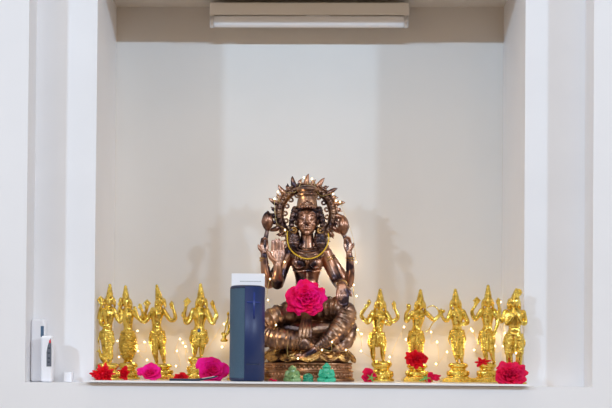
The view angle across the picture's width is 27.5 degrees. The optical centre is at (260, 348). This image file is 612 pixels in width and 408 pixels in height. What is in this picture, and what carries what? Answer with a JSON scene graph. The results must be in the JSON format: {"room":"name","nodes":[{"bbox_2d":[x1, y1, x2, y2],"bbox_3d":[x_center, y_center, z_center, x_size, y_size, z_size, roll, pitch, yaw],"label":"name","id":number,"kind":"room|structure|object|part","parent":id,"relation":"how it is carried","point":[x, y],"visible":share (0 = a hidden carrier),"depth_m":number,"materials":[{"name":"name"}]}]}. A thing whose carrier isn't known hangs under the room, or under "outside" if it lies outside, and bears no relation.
{"room":"house of worship","nodes":[
{"label":"house of worship","id":0,"kind":"room"},
{"bbox_2d":[33,0,116,381],"bbox_3d":[-0.353,-0.460,2.568,0.113,1.050,0.500,0,-1,2],"label":"wall","id":1,"kind":"structure","parent":0,"point":[74,222],"depth_m":2.32,"materials":[{"name":"paint"}]},
{"bbox_2d":[231,273,264,286],"bbox_3d":[-0.024,-0.040,2.342,0.062,0.201,0.016,0,-1,2],"label":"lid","id":2,"kind":"object","parent":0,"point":[237,278],"visible":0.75,"depth_m":2.34,"materials":[{"name":"white plastic"}]},
{"bbox_2d":[0,0,611,407],"bbox_3d":[0.072,-0.357,2.522,5.200,2.950,0.566,0,-1,2],"label":"wall","id":3,"kind":"structure","parent":0,"point":[18,18],"depth_m":2.24,"materials":[{"name":"paint"}]},
{"bbox_2d":[31,319,46,381],"bbox_3d":[-0.408,0.003,2.298,0.028,0.116,0.024,0,-1,2],"label":"remote control","id":4,"kind":"object","parent":3,"relation":"on","point":[38,326],"visible":0.77,"depth_m":2.29,"materials":[{"name":"grey plastic"}]},
{"bbox_2d":[41,335,53,381],"bbox_3d":[-0.387,0.018,2.272,0.021,0.085,0.022,0,-1,2],"label":"remote control","id":5,"kind":"object","parent":3,"relation":"on","point":[47,341],"visible":1,"depth_m":2.26,"materials":[{"name":"white plastic"}]},
{"bbox_3d":[-0.383,0.006,2.263,0.009,0.052,0.001,0,-1,2],"label":"key panel","id":6,"kind":"part","parent":5,"relation":"part of","materials":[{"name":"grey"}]},
{"bbox_2d":[64,372,72,381],"bbox_3d":[-0.353,0.052,2.298,0.015,0.019,0.016,0,-1,2],"label":"block","id":7,"kind":"object","parent":3,"relation":"on","point":[68,376],"visible":0.89,"depth_m":2.29,"materials":[{"name":"white plastic"}]},
{"bbox_2d":[86,379,528,385],"bbox_3d":[0.088,0.064,2.381,0.791,0.004,0.322,0,-1,2],"label":"shelf slab","id":8,"kind":"object","parent":3,"relation":"on","point":[121,380],"visible":0.86,"depth_m":2.22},
{"bbox_2d":[89,363,115,382],"bbox_3d":[-0.289,0.044,2.286,0.050,0.038,0.024,0,-1,2],"label":"flower","id":9,"kind":"object","parent":8,"relation":"on","point":[102,373],"visible":0.99,"depth_m":2.28,"materials":[{"name":"red plant"}]},
{"bbox_2d":[95,284,122,379],"bbox_3d":[-0.284,-0.032,2.339,0.049,0.180,0.049,1,-1,-17],"label":"statue","id":10,"kind":"object","parent":8,"relation":"on","point":[106,314],"visible":0.98,"depth_m":2.33,"materials":[{"name":"gold metal"}]},
{"bbox_3d":[-0.282,-0.109,2.341,0.014,0.026,0.014,0,-1,22],"label":"crown","id":11,"kind":"part","parent":10,"relation":"part of","materials":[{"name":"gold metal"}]},
{"bbox_2d":[117,366,129,379],"bbox_3d":[-0.258,0.046,2.356,0.027,0.028,0.013,0,-1,2],"label":"flower","id":12,"kind":"object","parent":8,"relation":"on","point":[124,370],"visible":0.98,"depth_m":2.36,"materials":[{"name":"red plant"}]},
{"bbox_2d":[115,285,143,378],"bbox_3d":[-0.263,-0.033,2.493,0.049,0.188,0.049,1,-1,-33],"label":"statue","id":13,"kind":"object","parent":8,"relation":"on","point":[127,344],"visible":0.91,"depth_m":2.48,"materials":[{"name":"gold metal"}]},
{"bbox_3d":[-0.269,-0.113,2.494,0.015,0.028,0.015,0,-1,22],"label":"crown","id":14,"kind":"part","parent":13,"relation":"part of","materials":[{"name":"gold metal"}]},
{"bbox_2d":[137,362,160,379],"bbox_3d":[-0.210,0.043,2.356,0.048,0.035,0.020,0,-1,2],"label":"flower","id":15,"kind":"object","parent":8,"relation":"on","point":[151,371],"visible":1,"depth_m":2.35,"materials":[{"name":"pink plant"}]},
{"bbox_2d":[133,284,176,379],"bbox_3d":[-0.210,-0.034,2.495,0.088,0.190,0.048,0,-1,2],"label":"statue","id":16,"kind":"object","parent":8,"relation":"on","point":[157,339],"visible":0.98,"depth_m":2.49,"materials":[{"name":"gold metal"}]},
{"bbox_3d":[-0.203,-0.114,2.496,0.015,0.030,0.015,1,-1,-20],"label":"crown","id":17,"kind":"part","parent":16,"relation":"part of","materials":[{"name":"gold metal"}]},
{"bbox_2d":[173,372,189,378],"bbox_3d":[-0.149,0.052,2.363,0.032,0.015,0.011,0,-1,2],"label":"flower","id":18,"kind":"object","parent":8,"relation":"on","point":[182,375],"visible":0.96,"depth_m":2.36,"materials":[{"name":"red plant"}]},
{"bbox_2d":[169,376,217,380],"bbox_3d":[-0.121,0.054,2.274,0.088,0.010,0.012,0,-1,2],"label":"holder","id":19,"kind":"object","parent":8,"relation":"on","point":[211,377],"visible":1,"depth_m":2.27,"materials":[{"name":"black metal"}]},
{"bbox_2d":[169,378,200,380],"bbox_3d":[-0.137,0.056,2.274,0.057,0.004,0.012,0,-1,2],"label":"tray","id":20,"kind":"object","parent":19,"relation":"on","point":[171,379],"depth_m":2.27,"materials":[{"name":"blue metal"}]},
{"bbox_2d":[181,283,218,378],"bbox_3d":[-0.120,-0.035,2.493,0.075,0.193,0.044,0,-1,2],"label":"statue","id":21,"kind":"object","parent":8,"relation":"on","point":[198,337],"visible":0.98,"depth_m":2.48,"materials":[{"name":"gold metal"}]},
{"bbox_3d":[-0.118,-0.116,2.494,0.016,0.031,0.016,0,-1,22],"label":"crown","id":22,"kind":"part","parent":21,"relation":"part of","materials":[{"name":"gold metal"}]},
{"bbox_2d":[195,357,228,380],"bbox_3d":[-0.089,0.040,2.336,0.065,0.051,0.019,0,-1,2],"label":"flower","id":23,"kind":"object","parent":8,"relation":"on","point":[207,366],"visible":0.94,"depth_m":2.33,"materials":[{"name":"pink plant"}]},
{"bbox_2d":[220,312,229,379],"bbox_3d":[-0.046,-0.027,2.482,0.057,0.179,0.049,0,-1,25],"label":"statue","id":24,"kind":"object","parent":8,"relation":"on","point":[227,324],"visible":0.04,"depth_m":2.47,"materials":[{"name":"gold metal"}]},
{"bbox_2d":[229,285,264,381],"bbox_3d":[-0.024,-0.028,2.284,0.064,0.174,0.064,0,-1,2],"label":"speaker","id":25,"kind":"object","parent":8,"relation":"on","point":[247,302],"visible":1,"depth_m":2.26},
{"bbox_3d":[-0.006,-0.027,2.267,0.015,0.169,0.052,0,-1,44],"label":"control panel","id":26,"kind":"part","parent":25,"relation":"part of","materials":[{"name":"blue rubber"}]},
{"bbox_2d":[283,365,300,381],"bbox_3d":[0.060,0.046,2.327,0.034,0.031,0.030,0,-1,2],"label":"figurine","id":27,"kind":"object","parent":8,"relation":"on","point":[291,375],"visible":1,"depth_m":2.32,"materials":[{"name":"green stone"}]},
{"bbox_2d":[258,174,356,381],"bbox_3d":[0.087,-0.139,2.406,0.196,0.403,0.147,0,-1,2],"label":"statue","id":28,"kind":"object","parent":8,"relation":"on","point":[305,335],"visible":0.94,"depth_m":2.39,"materials":[{"name":"orange metal"}]},
{"bbox_3d":[0.011,-0.211,2.422,0.012,0.048,0.009,0,-1,2],"label":"bud stem","id":29,"kind":"part","parent":28,"relation":"part of","materials":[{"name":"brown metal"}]},
{"bbox_2d":[285,279,327,315],"bbox_3d":[0.086,-0.097,2.344,0.081,0.072,0.040,0,-1,2],"label":"flower","id":30,"kind":"object","parent":28,"relation":"on","point":[306,296],"visible":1,"depth_m":2.34,"materials":[{"name":"pink plant"}]},
{"bbox_3d":[0.090,-0.293,2.412,0.045,0.046,0.045,0,-1,2],"label":"crown","id":31,"kind":"part","parent":28,"relation":"part of","materials":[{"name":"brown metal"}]},
{"bbox_3d":[0.092,0.012,2.417,0.159,0.030,0.105,0,-1,2],"label":"lotus seat","id":32,"kind":"part","parent":28,"relation":"part of","materials":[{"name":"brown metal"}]},
{"bbox_2d":[287,231,329,258],"bbox_3d":[0.091,-0.199,2.397,0.083,0.058,0.034,0,-1,2],"label":"bead garland","id":33,"kind":"object","parent":28,"relation":"hanging from","point":[287,231],"visible":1,"depth_m":2.39,"materials":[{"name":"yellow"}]},
{"bbox_2d":[266,177,356,359],"bbox_3d":[0.121,-0.156,2.411,0.236,0.357,0.124,1,-1,-29],"label":"string lights","id":34,"kind":"object","parent":28,"relation":"on","point":[339,202],"visible":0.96,"depth_m":2.42,"materials":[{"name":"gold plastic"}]},
{"bbox_3d":[0.165,-0.206,2.418,0.015,0.039,0.009,0,-1,2],"label":"bud stem","id":35,"kind":"part","parent":28,"relation":"part of","materials":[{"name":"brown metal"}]},
{"bbox_2d":[302,373,313,381],"bbox_3d":[0.089,0.054,2.324,0.022,0.017,0.021,0,-1,2],"label":"figurine","id":36,"kind":"object","parent":8,"relation":"on","point":[307,377],"visible":0.99,"depth_m":2.32,"materials":[{"name":"green stone"}]},
{"bbox_2d":[317,363,335,381],"bbox_3d":[0.123,0.044,2.325,0.035,0.036,0.031,0,-1,2],"label":"figurine","id":37,"kind":"object","parent":8,"relation":"on","point":[326,374],"visible":0.99,"depth_m":2.32,"materials":[{"name":"green stone"}]},
{"bbox_2d":[361,368,376,381],"bbox_3d":[0.205,0.051,2.361,0.030,0.031,0.023,0,-1,2],"label":"flower","id":38,"kind":"object","parent":8,"relation":"on","point":[368,375],"visible":0.98,"depth_m":2.36,"materials":[{"name":"red plant"}]},
{"bbox_2d":[359,289,399,381],"bbox_3d":[0.235,-0.028,2.479,0.073,0.185,0.051,1,-1,-32],"label":"statue","id":39,"kind":"object","parent":8,"relation":"on","point":[378,316],"visible":0.98,"depth_m":2.47,"materials":[{"name":"gold metal"}]},
{"bbox_3d":[0.238,-0.107,2.484,0.016,0.025,0.016,1,-1,-19],"label":"crown","id":40,"kind":"part","parent":39,"relation":"part of","materials":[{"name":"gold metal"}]},
{"bbox_2d":[401,289,444,381],"bbox_3d":[0.324,-0.026,2.481,0.083,0.184,0.052,0,-1,2],"label":"statue","id":41,"kind":"object","parent":8,"relation":"on","point":[416,338],"visible":0.91,"depth_m":2.47,"materials":[{"name":"gold metal"}]},
{"bbox_2d":[404,350,427,369],"bbox_3d":[0.307,0.022,2.455,0.048,0.040,0.020,0,-1,2],"label":"flower","id":42,"kind":"object","parent":41,"relation":"on","point":[414,358],"visible":1,"depth_m":2.45,"materials":[{"name":"red plant"}]},
{"bbox_3d":[0.318,-0.106,2.482,0.015,0.025,0.015,1,-1,-19],"label":"crown","id":43,"kind":"part","parent":41,"relation":"part of","materials":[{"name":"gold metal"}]},
{"bbox_2d":[419,372,440,382],"bbox_3d":[0.323,0.054,2.363,0.049,0.021,0.015,1,-1,-33],"label":"flower","id":44,"kind":"object","parent":8,"relation":"on","point":[431,376],"visible":0.99,"depth_m":2.36,"materials":[{"name":"red plant"}]},
{"bbox_2d":[438,289,476,381],"bbox_3d":[0.389,-0.027,2.479,0.075,0.186,0.050,0,-1,2],"label":"statue","id":45,"kind":"object","parent":8,"relation":"on","point":[457,372],"visible":1,"depth_m":2.47,"materials":[{"name":"gold metal"}]},
{"bbox_3d":[0.387,-0.108,2.480,0.015,0.023,0.015,0,-1,22],"label":"crown","id":46,"kind":"part","parent":45,"relation":"part of","materials":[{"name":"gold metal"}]},
{"bbox_2d":[470,285,500,382],"bbox_3d":[0.448,-0.030,2.478,0.064,0.194,0.046,0,-1,2],"label":"statue","id":47,"kind":"object","parent":8,"relation":"on","point":[486,336],"visible":0.97,"depth_m":2.47,"materials":[{"name":"gold metal"}]},
{"bbox_2d":[474,357,490,366],"bbox_3d":[0.435,0.026,2.443,0.034,0.020,0.011,0,-1,2],"label":"flower","id":48,"kind":"object","parent":47,"relation":"on","point":[480,361],"visible":1,"depth_m":2.44,"materials":[{"name":"red plant"}]},
{"bbox_3d":[0.452,-0.113,2.479,0.016,0.028,0.016,0,-1,22],"label":"crown","id":49,"kind":"part","parent":47,"relation":"part of","materials":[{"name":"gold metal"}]},
{"bbox_2d":[496,288,527,383],"bbox_3d":[0.459,-0.023,2.264,0.046,0.174,0.050,0,-1,40],"label":"statue","id":50,"kind":"object","parent":8,"relation":"on","point":[513,317],"visible":0.91,"depth_m":2.26,"materials":[{"name":"gold metal"}]},
{"bbox_3d":[0.462,-0.100,2.266,0.015,0.020,0.016,1,-1,-19],"label":"crown","id":51,"kind":"part","parent":50,"relation":"part of","materials":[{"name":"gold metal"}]},
{"bbox_2d":[495,361,528,386],"bbox_3d":[0.449,0.047,2.228,0.062,0.051,0.028,0,-1,2],"label":"flower","id":52,"kind":"object","parent":8,"relation":"on","point":[506,373],"visible":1,"depth_m":2.23,"materials":[{"name":"red plant"}]},
{"bbox_2d":[113,7,503,381],"bbox_3d":[0.100,-0.312,2.675,0.790,0.767,0.256,0,-1,2],"label":"wall","id":53,"kind":"structure","parent":0,"point":[406,124],"depth_m":2.55,"materials":[{"name":"paint"}]},
{"bbox_2d":[114,323,225,366],"bbox_3d":[-0.201,-0.011,2.529,0.266,0.099,0.007,0,-1,2],"label":"string lights","id":54,"kind":"object","parent":53,"relation":"attached to","point":[183,343],"visible":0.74,"depth_m":2.53,"materials":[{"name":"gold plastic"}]},
{"bbox_2d":[357,302,518,365],"bbox_3d":[0.341,-0.032,2.381,0.301,0.131,0.272,0,-1,2],"label":"string lights","id":55,"kind":"object","parent":53,"relation":"attached to","point":[500,302],"visible":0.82,"depth_m":2.51,"materials":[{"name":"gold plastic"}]},
{"bbox_2d":[114,0,507,6],"bbox_3d":[0.102,-0.839,2.561,0.790,0.283,0.500,0,-1,2],"label":"ceiling","id":56,"kind":"structure","parent":0,"point":[119,3],"depth_m":2.52,"materials":[{"name":"paint"}]},
{"bbox_2d":[210,3,408,27],"bbox_3d":[0.098,-0.664,2.516,0.397,0.049,0.071,0,-1,2],"label":"tube light","id":57,"kind":"object","parent":56,"relation":"attached to","point":[222,15],"visible":1,"depth_m":2.48,"materials":[{"name":"white plastic"}]},
{"bbox_2d":[502,0,585,386],"bbox_3d":[0.548,-0.452,2.543,0.109,1.050,0.500,0,-1,2],"label":"wall","id":58,"kind":"structure","parent":0,"point":[543,209],"depth_m":2.29,"materials":[{"name":"paint"}]}
]}

